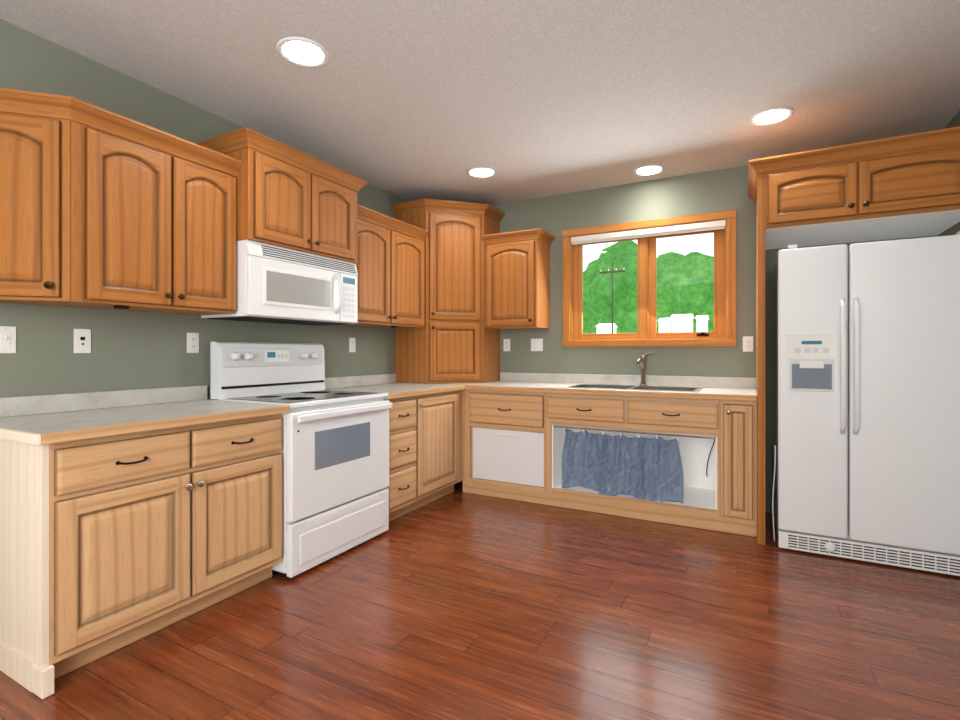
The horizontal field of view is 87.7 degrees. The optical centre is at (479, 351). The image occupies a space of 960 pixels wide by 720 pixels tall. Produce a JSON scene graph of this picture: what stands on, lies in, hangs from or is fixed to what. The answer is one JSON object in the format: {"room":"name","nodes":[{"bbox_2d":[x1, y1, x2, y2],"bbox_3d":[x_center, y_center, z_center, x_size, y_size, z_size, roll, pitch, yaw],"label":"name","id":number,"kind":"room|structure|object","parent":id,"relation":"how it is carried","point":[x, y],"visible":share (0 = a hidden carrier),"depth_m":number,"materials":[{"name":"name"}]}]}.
{"room":"kitchen","nodes":[
{"label":"kitchen","id":0,"kind":"room"},
{"bbox_2d":[0,19,408,399],"bbox_3d":[-2.196,-0.110,1.955,0.140,2.600,7.480,0,0,28],"label":"wall","id":1,"kind":"structure","parent":0,"point":[131,350],"depth_m":2.53,"materials":[{"name":"green paint"}]},
{"bbox_2d":[0,326,15,352],"bbox_3d":[-2.015,-0.052,2.125,0.015,0.115,0.070,0,0,28],"label":"switch","id":2,"kind":"object","parent":1,"relation":"attached to","point":[7,333],"visible":1,"depth_m":2.13,"materials":[{"name":"white plastic"}]},
{"bbox_2d":[74,329,90,352],"bbox_3d":[-1.886,-0.052,2.373,0.008,0.115,0.070,0,0,28],"label":"outlet","id":3,"kind":"object","parent":1,"relation":"attached to","point":[82,337],"visible":1,"depth_m":2.37,"materials":[{"name":"white plastic"}]},
{"bbox_2d":[0,88,241,315],"bbox_3d":[-1.714,-0.615,2.306,0.371,0.838,1.112,0,0,28],"label":"upper cabinet","id":4,"kind":"object","parent":1,"relation":"attached to","point":[100,208],"visible":1,"depth_m":2.18,"materials":[{"name":"brown wood"}]},
{"bbox_2d":[187,333,198,352],"bbox_3d":[-1.632,-0.052,2.844,0.008,0.115,0.070,0,0,28],"label":"outlet","id":5,"kind":"object","parent":1,"relation":"attached to","point":[192,338],"visible":1,"depth_m":2.84,"materials":[{"name":"white plastic"}]},
{"bbox_2d":[201,239,357,324],"bbox_3d":[-1.203,-0.400,3.149,0.472,0.417,0.850,0,0,28],"label":"microwave","id":6,"kind":"object","parent":1,"relation":"attached to","point":[275,284],"visible":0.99,"depth_m":2.94,"materials":[{"name":"white"}]},
{"bbox_2d":[196,127,367,263],"bbox_3d":[-1.206,-0.894,3.150,0.466,0.569,0.952,0,0,28],"label":"upper cabinet","id":7,"kind":"object","parent":1,"relation":"attached to","point":[288,197],"visible":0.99,"depth_m":2.92,"materials":[{"name":"brown wood"}]},
{"bbox_2d":[349,338,354,351],"bbox_3d":[-1.017,-0.056,3.987,0.008,0.115,0.070,0,0,28],"label":"outlet","id":8,"kind":"object","parent":1,"relation":"attached to","point":[351,340],"visible":1,"depth_m":3.98,"materials":[{"name":"white plastic"}]},
{"bbox_2d":[343,204,428,327],"bbox_3d":[-0.822,-0.615,3.962,0.371,0.838,0.938,0,0,28],"label":"upper cabinet","id":9,"kind":"object","parent":1,"relation":"attached to","point":[390,265],"visible":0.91,"depth_m":3.86,"materials":[{"name":"brown wood"}]},
{"bbox_2d":[0,481,959,719],"bbox_3d":[-0.429,1.240,1.004,4.152,0.100,7.480,0,0,28],"label":"floor","id":10,"kind":"structure","parent":0,"point":[469,606],"depth_m":2.05,"materials":[{"name":"brown wood"}]},
{"bbox_2d":[0,413,282,698],"bbox_3d":[-1.532,0.750,2.302,0.695,0.875,1.012,0,0,28],"label":"base cabinet","id":11,"kind":"object","parent":10,"relation":"on","point":[108,543],"visible":1,"depth_m":1.93,"materials":[{"name":"brown wood"}]},
{"bbox_2d":[210,342,391,577],"bbox_3d":[-1.060,0.564,3.084,0.710,1.248,0.806,0,0,28],"label":"range","id":12,"kind":"object","parent":10,"relation":"on","point":[336,443],"visible":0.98,"depth_m":2.92,"materials":[{"name":"white metal"}]},
{"bbox_2d":[384,390,461,520],"bbox_3d":[-0.660,0.750,3.921,0.695,0.875,1.039,0,0,28],"label":"base cabinet","id":13,"kind":"object","parent":10,"relation":"on","point":[425,431],"visible":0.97,"depth_m":3.72,"materials":[{"name":"brown wood"}]},
{"bbox_2d":[462,389,756,536],"bbox_3d":[0.948,0.750,3.971,2.185,0.875,0.664,0,0,28],"label":"base cabinet","id":14,"kind":"object","parent":10,"relation":"on","point":[688,462],"visible":1,"depth_m":3.71,"materials":[{"name":"brown wood"}]},
{"bbox_2d":[0,352,756,445],"bbox_3d":[-0.013,0.219,2.869,2.831,0.444,3.513,0,0,28],"label":"countertop","id":15,"kind":"structure","parent":14,"relation":"on","point":[37,420],"depth_m":2.57,"materials":[{"name":"laminate"}]},
{"bbox_2d":[391,198,504,383],"bbox_3d":[-0.274,-0.518,4.578,0.753,1.582,0.753,0,0,28],"label":"cabinet","id":16,"kind":"object","parent":15,"relation":"on","point":[454,345],"visible":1,"depth_m":4.38,"materials":[{"name":"brown wood"}]},
{"bbox_2d":[565,384,702,391],"bbox_3d":[1.180,0.356,3.837,0.944,0.170,0.479,0,0,28],"label":"sink","id":17,"kind":"object","parent":15,"relation":"in","point":[641,387],"depth_m":3.90,"materials":[{"name":"silver metal"}]},
{"bbox_2d":[636,352,654,385],"bbox_3d":[1.311,0.134,3.970,0.118,0.274,0.218,0,0,28],"label":"faucet","id":18,"kind":"object","parent":15,"relation":"on","point":[642,361],"depth_m":4.03,"materials":[{"name":"silver metal"}]},
{"bbox_2d":[748,126,959,544],"bbox_3d":[2.314,0.004,3.164,1.085,2.367,0.791,0,0,28],"label":"cabinet","id":19,"kind":"object","parent":10,"relation":"on","point":[904,186],"visible":1,"depth_m":2.92,"materials":[{"name":"brown wood"}]},
{"bbox_2d":[770,231,959,575],"bbox_3d":[2.328,0.276,3.085,0.949,1.825,0.800,0,0,28],"label":"refrigerator","id":20,"kind":"object","parent":10,"relation":"on","point":[866,467],"visible":1,"depth_m":2.78,"materials":[{"name":"white metal"}]},
{"bbox_2d":[0,0,959,204],"bbox_3d":[-0.429,-1.460,1.004,4.152,0.100,7.480,0,0,28],"label":"ceiling","id":21,"kind":"structure","parent":0,"point":[555,97],"depth_m":2.52,"materials":[{"name":"white paint"}]},
{"bbox_2d":[276,37,329,66],"bbox_3d":[-0.830,-1.404,2.349,0.236,0.008,0.236,0,0,28],"label":"recessed light","id":22,"kind":"object","parent":21,"relation":"in","point":[300,51],"visible":1,"depth_m":2.34,"materials":[{"name":"white glass"}]},
{"bbox_2d":[467,167,496,177],"bbox_3d":[0.013,-1.404,3.917,0.236,0.008,0.236,0,0,28],"label":"recessed light","id":23,"kind":"object","parent":21,"relation":"in","point":[477,172],"visible":1,"depth_m":3.92,"materials":[{"name":"white glass"}]},
{"bbox_2d":[633,165,664,175],"bbox_3d":[1.308,-1.404,3.873,0.236,0.008,0.236,0,0,28],"label":"recessed light","id":24,"kind":"object","parent":21,"relation":"in","point":[647,170],"visible":1,"depth_m":3.88,"materials":[{"name":"white glass"}]},
{"bbox_2d":[749,107,793,125],"bbox_3d":[1.739,-1.404,2.987,0.236,0.008,0.236,0,0,28],"label":"recessed light","id":25,"kind":"object","parent":21,"relation":"in","point":[770,116],"visible":1,"depth_m":2.99,"materials":[{"name":"white glass"}]},
{"bbox_2d":[491,165,937,512],"bbox_3d":[1.310,-0.110,4.235,3.872,2.600,0.140,0,0,28],"label":"wall","id":26,"kind":"structure","parent":0,"point":[726,189],"depth_m":4.07,"materials":[{"name":"green paint"}]},
{"bbox_2d":[503,339,509,350],"bbox_3d":[0.253,-0.065,4.720,0.070,0.115,0.008,0,0,28],"label":"outlet","id":27,"kind":"object","parent":26,"relation":"attached to","point":[506,342],"visible":1,"depth_m":4.72,"materials":[{"name":"white plastic"}]},
{"bbox_2d":[482,228,554,329],"bbox_3d":[0.347,-0.622,4.461,0.549,0.824,0.371,0,0,28],"label":"upper cabinet","id":28,"kind":"object","parent":26,"relation":"attached to","point":[517,263],"visible":1,"depth_m":4.34,"materials":[{"name":"brown wood"}]},
{"bbox_2d":[531,339,542,350],"bbox_3d":[0.518,-0.065,4.573,0.116,0.115,0.015,0,0,28],"label":"switch","id":29,"kind":"object","parent":26,"relation":"attached to","point":[536,344],"visible":1,"depth_m":4.57,"materials":[{"name":"white plastic"}]},
{"bbox_2d":[563,209,736,346],"bbox_3d":[1.374,-0.562,4.185,1.378,1.041,0.148,0,0,28],"label":"kitchen window","id":30,"kind":"structure","parent":26,"relation":"in","point":[723,224],"depth_m":4.16,"materials":[{"name":"brown wood"}]},
{"bbox_2d":[743,336,752,351],"bbox_3d":[2.020,-0.060,3.768,0.070,0.115,0.008,0,0,28],"label":"outlet","id":31,"kind":"object","parent":26,"relation":"attached to","point":[747,340],"visible":1,"depth_m":3.77,"materials":[{"name":"white plastic"}]},
{"bbox_2d":[938,111,959,235],"bbox_3d":[1.337,-0.110,0.053,0.140,2.600,7.480,0,0,28],"label":"wall","id":32,"kind":"structure","parent":0,"point":[955,122],"depth_m":3.01,"materials":[{"name":"green paint"}]},
{"label":"outside","id":33,"kind":"structure","parent":0,"visible":0},
{"bbox_2d":[583,240,713,333],"bbox_3d":[42.006,-2.171,73.353,170.000,8.380,159.560,0,0,28],"label":"trees","id":34,"kind":"object","parent":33,"point":[685,283],"visible":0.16,"depth_m":25.57,"materials":[{"name":"green plant"}]}
]}

